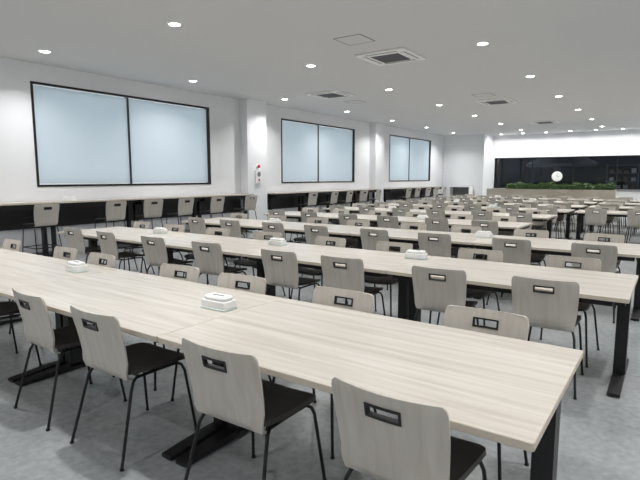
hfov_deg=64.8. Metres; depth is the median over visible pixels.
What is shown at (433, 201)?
dining chair
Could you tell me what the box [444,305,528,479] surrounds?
dining chair
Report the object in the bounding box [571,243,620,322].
dining chair
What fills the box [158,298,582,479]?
dining table
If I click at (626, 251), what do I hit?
dining table
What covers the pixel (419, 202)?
dining chair
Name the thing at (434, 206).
dining chair
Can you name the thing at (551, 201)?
dining chair
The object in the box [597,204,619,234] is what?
dining chair
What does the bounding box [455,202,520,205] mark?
dining table
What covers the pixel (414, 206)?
dining chair
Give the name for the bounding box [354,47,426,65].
air conditioner
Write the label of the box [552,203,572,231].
dining chair
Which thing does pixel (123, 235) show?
dining table
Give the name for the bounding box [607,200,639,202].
dining table
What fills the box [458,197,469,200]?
dining chair
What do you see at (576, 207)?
dining table
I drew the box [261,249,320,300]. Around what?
dining chair
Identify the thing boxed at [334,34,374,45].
ceiling hatch
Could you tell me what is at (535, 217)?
dining table
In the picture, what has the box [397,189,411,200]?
counter chair
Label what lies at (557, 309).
dining chair
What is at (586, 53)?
ceiling
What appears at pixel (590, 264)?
dining chair
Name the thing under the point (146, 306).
dining table
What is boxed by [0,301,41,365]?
dining chair
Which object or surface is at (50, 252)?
baseboard
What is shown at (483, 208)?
dining table
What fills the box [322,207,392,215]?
dining table
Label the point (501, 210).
dining chair
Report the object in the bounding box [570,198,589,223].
dining chair
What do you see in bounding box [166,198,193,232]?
counter chair
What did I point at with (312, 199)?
counter chair
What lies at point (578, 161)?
exhaust hood
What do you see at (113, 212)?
counter chair
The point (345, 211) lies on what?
dining chair
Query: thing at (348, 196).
counter chair
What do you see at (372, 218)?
dining table
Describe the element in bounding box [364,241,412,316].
dining chair
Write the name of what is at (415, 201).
dining chair
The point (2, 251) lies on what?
dining table
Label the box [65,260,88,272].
box
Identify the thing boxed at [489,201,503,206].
dining chair
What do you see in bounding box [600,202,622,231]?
dining chair
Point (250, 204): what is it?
counter chair
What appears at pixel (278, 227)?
dining chair
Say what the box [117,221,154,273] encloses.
dining chair
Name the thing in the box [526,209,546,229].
dining chair
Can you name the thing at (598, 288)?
dining table
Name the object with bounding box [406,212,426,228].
dining chair
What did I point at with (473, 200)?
dining chair
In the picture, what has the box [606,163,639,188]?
shelf
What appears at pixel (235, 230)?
dining chair
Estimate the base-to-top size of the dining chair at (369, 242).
0.814 m
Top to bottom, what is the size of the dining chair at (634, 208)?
0.814 m
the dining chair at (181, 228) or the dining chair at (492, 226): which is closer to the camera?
the dining chair at (181, 228)
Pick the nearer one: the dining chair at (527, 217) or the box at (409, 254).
the box at (409, 254)
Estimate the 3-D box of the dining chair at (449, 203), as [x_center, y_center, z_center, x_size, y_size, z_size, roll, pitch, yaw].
[3.752,-0.658,14.248,0.504,0.814,0.533,5,9,33]
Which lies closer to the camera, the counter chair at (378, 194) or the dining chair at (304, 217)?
the dining chair at (304, 217)
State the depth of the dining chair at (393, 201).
15.43 m
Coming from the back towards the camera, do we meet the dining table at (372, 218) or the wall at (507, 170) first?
the wall at (507, 170)
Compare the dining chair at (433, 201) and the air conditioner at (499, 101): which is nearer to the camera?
the air conditioner at (499, 101)
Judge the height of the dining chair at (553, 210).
0.814 m
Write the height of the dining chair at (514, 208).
0.814 m
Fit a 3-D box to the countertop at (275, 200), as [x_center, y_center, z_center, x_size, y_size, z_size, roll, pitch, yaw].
[0.330,-1.176,17.397,0.530,1.062,6.396,5,9,35]
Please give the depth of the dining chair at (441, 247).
6.41 m
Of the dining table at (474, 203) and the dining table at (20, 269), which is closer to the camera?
the dining table at (20, 269)
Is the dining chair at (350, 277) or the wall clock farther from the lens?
the wall clock
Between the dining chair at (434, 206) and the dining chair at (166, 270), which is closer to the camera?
the dining chair at (166, 270)
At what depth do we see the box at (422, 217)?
9.57 m
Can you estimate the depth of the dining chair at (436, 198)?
18.16 m
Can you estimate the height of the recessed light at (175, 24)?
0.010 m
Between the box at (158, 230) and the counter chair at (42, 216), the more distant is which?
the counter chair at (42, 216)
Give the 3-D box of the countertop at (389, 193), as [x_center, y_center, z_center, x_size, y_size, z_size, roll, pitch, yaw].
[4.273,-1.875,22.986,0.530,1.062,5.746,5,9,35]
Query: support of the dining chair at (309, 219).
on the floor
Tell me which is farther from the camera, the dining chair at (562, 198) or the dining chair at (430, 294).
the dining chair at (562, 198)
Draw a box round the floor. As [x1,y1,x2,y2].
[0,215,639,479]
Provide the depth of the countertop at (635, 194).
22.55 m
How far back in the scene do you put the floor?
3.13 m
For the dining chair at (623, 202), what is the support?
on the floor
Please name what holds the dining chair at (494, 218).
on the floor
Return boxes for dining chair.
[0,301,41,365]
[2,239,27,305]
[9,246,77,343]
[12,288,126,431]
[41,252,124,347]
[63,227,100,262]
[70,305,196,471]
[96,231,146,271]
[112,263,199,390]
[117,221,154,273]
[140,224,184,272]
[141,236,192,273]
[171,273,271,400]
[182,338,325,479]
[183,228,229,284]
[187,217,225,259]
[191,241,248,287]
[216,213,246,258]
[220,219,253,267]
[233,231,285,295]
[253,215,285,235]
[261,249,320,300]
[262,222,299,242]
[265,286,376,458]
[269,210,298,241]
[290,207,317,240]
[290,236,347,303]
[294,217,327,243]
[300,211,330,243]
[302,225,328,276]
[320,255,385,315]
[329,205,344,222]
[331,209,348,224]
[331,377,486,479]
[333,219,369,248]
[338,213,357,248]
[352,203,366,213]
[356,210,386,248]
[359,206,374,224]
[360,228,388,289]
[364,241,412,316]
[374,202,387,214]
[377,215,398,228]
[379,204,394,215]
[390,222,426,250]
[392,200,404,203]
[392,208,409,216]
[399,203,412,208]
[406,199,417,203]
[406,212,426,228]
[412,265,478,324]
[413,205,429,209]
[418,201,431,204]
[418,232,457,257]
[421,198,432,200]
[425,217,448,231]
[426,209,444,218]
[431,200,443,203]
[432,203,447,209]
[435,197,446,200]
[437,248,502,325]
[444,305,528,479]
[445,206,462,218]
[448,202,462,205]
[448,214,472,231]
[451,225,480,255]
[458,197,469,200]
[459,200,472,205]
[464,205,480,211]
[471,211,492,220]
[471,220,497,234]
[472,199,485,201]
[476,203,491,205]
[483,198,495,201]
[486,208,505,220]
[486,237,538,304]
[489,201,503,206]
[492,216,516,235]
[498,200,512,202]
[500,206,518,220]
[502,229,548,293]
[509,198,522,202]
[509,212,534,235]
[511,276,583,399]
[513,204,530,234]
[521,202,537,207]
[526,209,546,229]
[527,255,600,367]
[533,200,548,203]
[535,207,558,238]
[540,199,556,224]
[542,205,565,234]
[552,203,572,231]
[554,197,566,200]
[556,201,578,230]
[569,200,585,224]
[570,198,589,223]
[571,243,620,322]
[576,197,592,220]
[582,208,608,240]
[584,233,624,307]
[589,206,615,233]
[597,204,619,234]
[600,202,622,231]
[608,201,625,228]
[611,199,626,226]
[614,198,629,220]
[624,210,639,242]
[628,207,639,240]
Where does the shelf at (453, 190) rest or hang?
on the floor
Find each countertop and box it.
[0,193,253,256]
[267,189,380,221]
[383,186,442,201]
[616,190,639,199]
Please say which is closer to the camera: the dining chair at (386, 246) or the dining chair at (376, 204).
the dining chair at (386, 246)
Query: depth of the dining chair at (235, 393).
2.17 m
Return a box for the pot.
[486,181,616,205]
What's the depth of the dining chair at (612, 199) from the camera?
16.03 m
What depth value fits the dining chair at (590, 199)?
17.48 m
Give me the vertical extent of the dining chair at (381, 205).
0.814 m
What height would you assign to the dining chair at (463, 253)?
0.814 m
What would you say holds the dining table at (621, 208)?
on the floor
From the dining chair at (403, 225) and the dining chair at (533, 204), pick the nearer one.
the dining chair at (403, 225)
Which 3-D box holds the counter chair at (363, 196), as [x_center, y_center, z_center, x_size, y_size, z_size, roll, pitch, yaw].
[1.374,-1.211,17.700,0.533,1.056,0.504,6,9,40]
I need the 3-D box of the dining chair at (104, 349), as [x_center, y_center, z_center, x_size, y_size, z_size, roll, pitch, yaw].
[-1.086,0.756,2.924,0.504,0.814,0.533,5,9,34]
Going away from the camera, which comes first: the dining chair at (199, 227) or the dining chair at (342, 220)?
the dining chair at (199, 227)
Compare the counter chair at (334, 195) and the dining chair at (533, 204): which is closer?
the dining chair at (533, 204)
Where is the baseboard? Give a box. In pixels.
[30,221,301,254]
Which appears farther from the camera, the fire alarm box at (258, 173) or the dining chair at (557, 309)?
the fire alarm box at (258, 173)
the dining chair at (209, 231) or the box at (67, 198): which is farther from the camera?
the box at (67, 198)
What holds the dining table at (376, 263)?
on the floor
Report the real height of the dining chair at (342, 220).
0.814 m
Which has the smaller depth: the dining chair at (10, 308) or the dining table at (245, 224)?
the dining chair at (10, 308)
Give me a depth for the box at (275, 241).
5.94 m
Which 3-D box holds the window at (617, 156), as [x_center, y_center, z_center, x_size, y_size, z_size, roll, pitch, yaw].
[15.187,-2.976,22.172,14.780,1.550,0.090,5,9,35]
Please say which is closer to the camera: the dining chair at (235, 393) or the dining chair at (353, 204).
the dining chair at (235, 393)
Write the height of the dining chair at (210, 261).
0.814 m
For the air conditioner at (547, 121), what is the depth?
19.36 m
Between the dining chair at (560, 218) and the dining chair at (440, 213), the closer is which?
the dining chair at (440, 213)
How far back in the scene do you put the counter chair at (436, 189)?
22.87 m
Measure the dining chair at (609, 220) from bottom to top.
0.814 m
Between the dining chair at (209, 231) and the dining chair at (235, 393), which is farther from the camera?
the dining chair at (209, 231)
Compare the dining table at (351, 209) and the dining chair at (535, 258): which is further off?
the dining table at (351, 209)
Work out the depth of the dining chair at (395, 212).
11.64 m
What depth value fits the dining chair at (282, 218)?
9.39 m
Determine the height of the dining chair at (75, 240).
0.814 m
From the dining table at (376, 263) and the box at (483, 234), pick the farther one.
the box at (483, 234)
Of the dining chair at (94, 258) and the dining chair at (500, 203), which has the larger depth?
the dining chair at (500, 203)
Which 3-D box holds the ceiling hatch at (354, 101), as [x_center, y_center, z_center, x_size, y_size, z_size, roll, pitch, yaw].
[1.002,-3.921,14.305,0.480,0.004,0.480,5,9,35]
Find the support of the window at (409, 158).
in the wall at (245, 134)
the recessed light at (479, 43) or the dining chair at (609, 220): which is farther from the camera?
the dining chair at (609, 220)
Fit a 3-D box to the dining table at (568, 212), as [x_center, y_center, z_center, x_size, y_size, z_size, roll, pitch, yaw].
[5.339,-0.421,12.727,1.796,0.720,1.010,5,9,35]
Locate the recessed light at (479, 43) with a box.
[476,42,488,45]
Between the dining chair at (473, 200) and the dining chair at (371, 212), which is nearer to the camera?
the dining chair at (371, 212)
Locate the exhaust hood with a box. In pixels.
[526,157,599,166]
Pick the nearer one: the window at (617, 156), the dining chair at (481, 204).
the dining chair at (481, 204)
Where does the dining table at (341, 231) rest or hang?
on the floor
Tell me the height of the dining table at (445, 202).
0.720 m
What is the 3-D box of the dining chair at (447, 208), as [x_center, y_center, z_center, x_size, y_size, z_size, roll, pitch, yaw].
[3.071,-0.372,11.956,0.504,0.814,0.533,6,9,38]
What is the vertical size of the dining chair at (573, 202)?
0.814 m
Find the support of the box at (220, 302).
on the dining table at (146, 306)
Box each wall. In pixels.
[0,57,443,252]
[442,129,639,196]
[495,156,639,188]
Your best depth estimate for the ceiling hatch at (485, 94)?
13.18 m
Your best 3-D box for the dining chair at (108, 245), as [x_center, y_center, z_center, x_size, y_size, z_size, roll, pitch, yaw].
[-2.676,0.270,6.815,0.504,0.814,0.533,6,9,38]
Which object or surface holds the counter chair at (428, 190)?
on the floor
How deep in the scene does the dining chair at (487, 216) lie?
10.56 m
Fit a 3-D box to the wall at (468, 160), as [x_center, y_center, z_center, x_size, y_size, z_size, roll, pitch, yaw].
[13.885,-3.080,22.235,17.000,3.640,1.700,5,9,35]
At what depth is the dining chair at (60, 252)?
5.10 m
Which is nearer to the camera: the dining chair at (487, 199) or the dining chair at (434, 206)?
the dining chair at (434, 206)
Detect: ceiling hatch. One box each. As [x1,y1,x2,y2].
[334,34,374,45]
[344,100,363,103]
[473,93,495,96]
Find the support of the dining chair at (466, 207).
on the floor
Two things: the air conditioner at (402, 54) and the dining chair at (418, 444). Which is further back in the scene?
the air conditioner at (402, 54)
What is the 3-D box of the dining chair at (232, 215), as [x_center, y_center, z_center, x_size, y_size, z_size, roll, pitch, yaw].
[-1.716,-0.096,9.747,0.504,0.814,0.533,5,9,34]
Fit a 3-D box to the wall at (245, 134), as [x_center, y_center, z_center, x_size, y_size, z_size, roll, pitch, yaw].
[-0.645,-2.336,16.280,0.480,3.640,34.600,5,9,35]
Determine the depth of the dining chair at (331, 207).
12.64 m
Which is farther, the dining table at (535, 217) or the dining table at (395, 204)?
the dining table at (395, 204)
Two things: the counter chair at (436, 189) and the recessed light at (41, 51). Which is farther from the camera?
the counter chair at (436, 189)
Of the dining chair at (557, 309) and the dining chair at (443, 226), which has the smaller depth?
the dining chair at (557, 309)
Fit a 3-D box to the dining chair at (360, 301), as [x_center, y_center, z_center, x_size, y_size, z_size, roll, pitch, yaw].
[0.018,0.742,3.036,0.504,0.814,0.533,5,9,34]
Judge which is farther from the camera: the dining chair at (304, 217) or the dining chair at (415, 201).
the dining chair at (415, 201)
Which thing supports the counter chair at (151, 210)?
on the floor
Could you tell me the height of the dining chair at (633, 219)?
0.814 m
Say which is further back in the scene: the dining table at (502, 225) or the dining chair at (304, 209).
the dining chair at (304, 209)
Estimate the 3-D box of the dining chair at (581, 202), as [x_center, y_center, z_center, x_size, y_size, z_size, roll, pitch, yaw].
[8.093,-0.863,15.890,0.504,0.814,0.533,5,9,34]
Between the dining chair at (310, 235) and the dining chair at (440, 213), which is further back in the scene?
the dining chair at (440, 213)
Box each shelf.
[449,186,472,197]
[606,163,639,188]
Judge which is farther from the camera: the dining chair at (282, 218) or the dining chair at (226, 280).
the dining chair at (282, 218)
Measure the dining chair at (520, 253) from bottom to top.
0.814 m
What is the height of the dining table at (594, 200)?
0.720 m
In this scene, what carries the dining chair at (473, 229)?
on the floor
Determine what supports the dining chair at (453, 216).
on the floor
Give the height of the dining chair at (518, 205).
0.814 m
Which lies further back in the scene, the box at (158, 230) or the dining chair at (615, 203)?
the dining chair at (615, 203)
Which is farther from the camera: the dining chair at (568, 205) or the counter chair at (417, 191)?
the counter chair at (417, 191)
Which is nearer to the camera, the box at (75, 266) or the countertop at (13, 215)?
the box at (75, 266)
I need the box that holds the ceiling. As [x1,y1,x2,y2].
[0,0,639,135]
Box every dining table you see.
[0,248,19,319]
[0,252,120,382]
[0,270,281,460]
[58,226,192,272]
[132,233,289,277]
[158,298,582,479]
[182,217,286,268]
[235,243,429,319]
[255,222,379,248]
[264,211,352,246]
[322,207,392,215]
[331,214,421,247]
[348,228,494,297]
[367,203,431,208]
[386,256,637,397]
[387,209,469,218]
[405,200,454,204]
[415,219,532,231]
[430,205,488,210]
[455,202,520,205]
[463,212,556,237]
[473,235,639,320]
[494,207,574,239]
[520,204,587,231]
[539,201,597,205]
[567,199,605,202]
[574,210,639,239]
[588,205,633,232]
[598,202,638,226]
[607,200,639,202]
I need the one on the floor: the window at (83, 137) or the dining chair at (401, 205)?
the dining chair at (401, 205)
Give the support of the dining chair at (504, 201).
on the floor
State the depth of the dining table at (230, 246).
6.13 m
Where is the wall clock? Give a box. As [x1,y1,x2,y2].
[552,171,561,180]
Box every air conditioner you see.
[305,90,354,98]
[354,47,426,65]
[475,98,517,105]
[529,120,559,123]
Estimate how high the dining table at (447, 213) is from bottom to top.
0.720 m
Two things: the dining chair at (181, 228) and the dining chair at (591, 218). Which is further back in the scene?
the dining chair at (591, 218)
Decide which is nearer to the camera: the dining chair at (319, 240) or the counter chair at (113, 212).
the dining chair at (319, 240)
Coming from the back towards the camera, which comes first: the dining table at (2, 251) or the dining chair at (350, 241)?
the dining chair at (350, 241)
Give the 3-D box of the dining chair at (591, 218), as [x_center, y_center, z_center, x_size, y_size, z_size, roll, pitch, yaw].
[6.353,-0.324,11.573,0.504,0.814,0.533,5,9,37]
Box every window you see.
[30,81,210,186]
[281,118,354,182]
[389,135,430,181]
[494,155,639,189]
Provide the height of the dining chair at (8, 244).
0.814 m
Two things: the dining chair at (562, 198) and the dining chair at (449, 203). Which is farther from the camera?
the dining chair at (562, 198)
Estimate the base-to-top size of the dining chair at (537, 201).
0.814 m
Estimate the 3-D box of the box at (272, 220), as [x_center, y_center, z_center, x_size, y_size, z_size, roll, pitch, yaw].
[-0.795,-0.338,8.829,0.216,0.081,0.124,6,9,39]
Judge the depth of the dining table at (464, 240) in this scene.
6.84 m
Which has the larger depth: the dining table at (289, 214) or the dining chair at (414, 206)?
the dining chair at (414, 206)
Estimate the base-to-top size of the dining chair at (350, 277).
0.814 m
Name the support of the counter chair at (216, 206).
on the floor
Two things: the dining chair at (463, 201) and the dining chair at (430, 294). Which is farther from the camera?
the dining chair at (463, 201)
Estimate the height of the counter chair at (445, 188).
1.056 m
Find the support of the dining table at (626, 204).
on the floor
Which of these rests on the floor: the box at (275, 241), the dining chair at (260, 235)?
the dining chair at (260, 235)
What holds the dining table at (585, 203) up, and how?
on the floor
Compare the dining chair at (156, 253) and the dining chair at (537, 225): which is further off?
the dining chair at (537, 225)
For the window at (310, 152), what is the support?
in the wall at (245, 134)
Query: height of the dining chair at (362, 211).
0.814 m
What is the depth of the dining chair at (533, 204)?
14.25 m
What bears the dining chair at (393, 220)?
on the floor
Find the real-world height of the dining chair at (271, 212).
0.814 m
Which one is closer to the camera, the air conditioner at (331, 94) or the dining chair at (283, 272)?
the dining chair at (283, 272)
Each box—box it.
[63,196,75,200]
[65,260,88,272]
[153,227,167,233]
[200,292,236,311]
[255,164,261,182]
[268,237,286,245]
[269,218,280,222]
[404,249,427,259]
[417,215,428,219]
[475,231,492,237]
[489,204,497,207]
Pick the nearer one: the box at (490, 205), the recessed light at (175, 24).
the recessed light at (175, 24)
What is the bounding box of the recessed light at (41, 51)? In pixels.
[38,50,50,52]
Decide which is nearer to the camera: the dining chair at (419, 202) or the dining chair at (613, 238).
the dining chair at (613, 238)
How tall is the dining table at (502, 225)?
0.720 m
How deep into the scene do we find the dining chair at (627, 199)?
16.83 m
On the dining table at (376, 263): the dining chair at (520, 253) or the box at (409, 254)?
the box at (409, 254)
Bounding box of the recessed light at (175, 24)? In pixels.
[167,22,181,26]
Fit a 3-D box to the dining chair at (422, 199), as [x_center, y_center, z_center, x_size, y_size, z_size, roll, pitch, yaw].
[3.558,-1.023,17.168,0.504,0.814,0.533,5,9,34]
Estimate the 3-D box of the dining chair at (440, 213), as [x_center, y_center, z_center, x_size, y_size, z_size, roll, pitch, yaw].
[2.672,-0.297,11.359,0.504,0.814,0.533,5,9,35]
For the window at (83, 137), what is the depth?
10.96 m
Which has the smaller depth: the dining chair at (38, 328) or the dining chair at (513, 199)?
the dining chair at (38, 328)
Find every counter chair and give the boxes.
[22,204,61,256]
[95,201,130,251]
[133,199,162,248]
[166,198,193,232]
[199,197,224,227]
[234,195,258,235]
[298,193,318,222]
[320,192,338,212]
[337,191,352,213]
[350,190,367,206]
[366,190,381,203]
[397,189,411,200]
[406,188,420,198]
[417,188,430,198]
[430,187,438,198]
[437,187,446,196]
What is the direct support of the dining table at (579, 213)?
on the floor
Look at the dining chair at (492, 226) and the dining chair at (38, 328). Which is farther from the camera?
the dining chair at (492, 226)

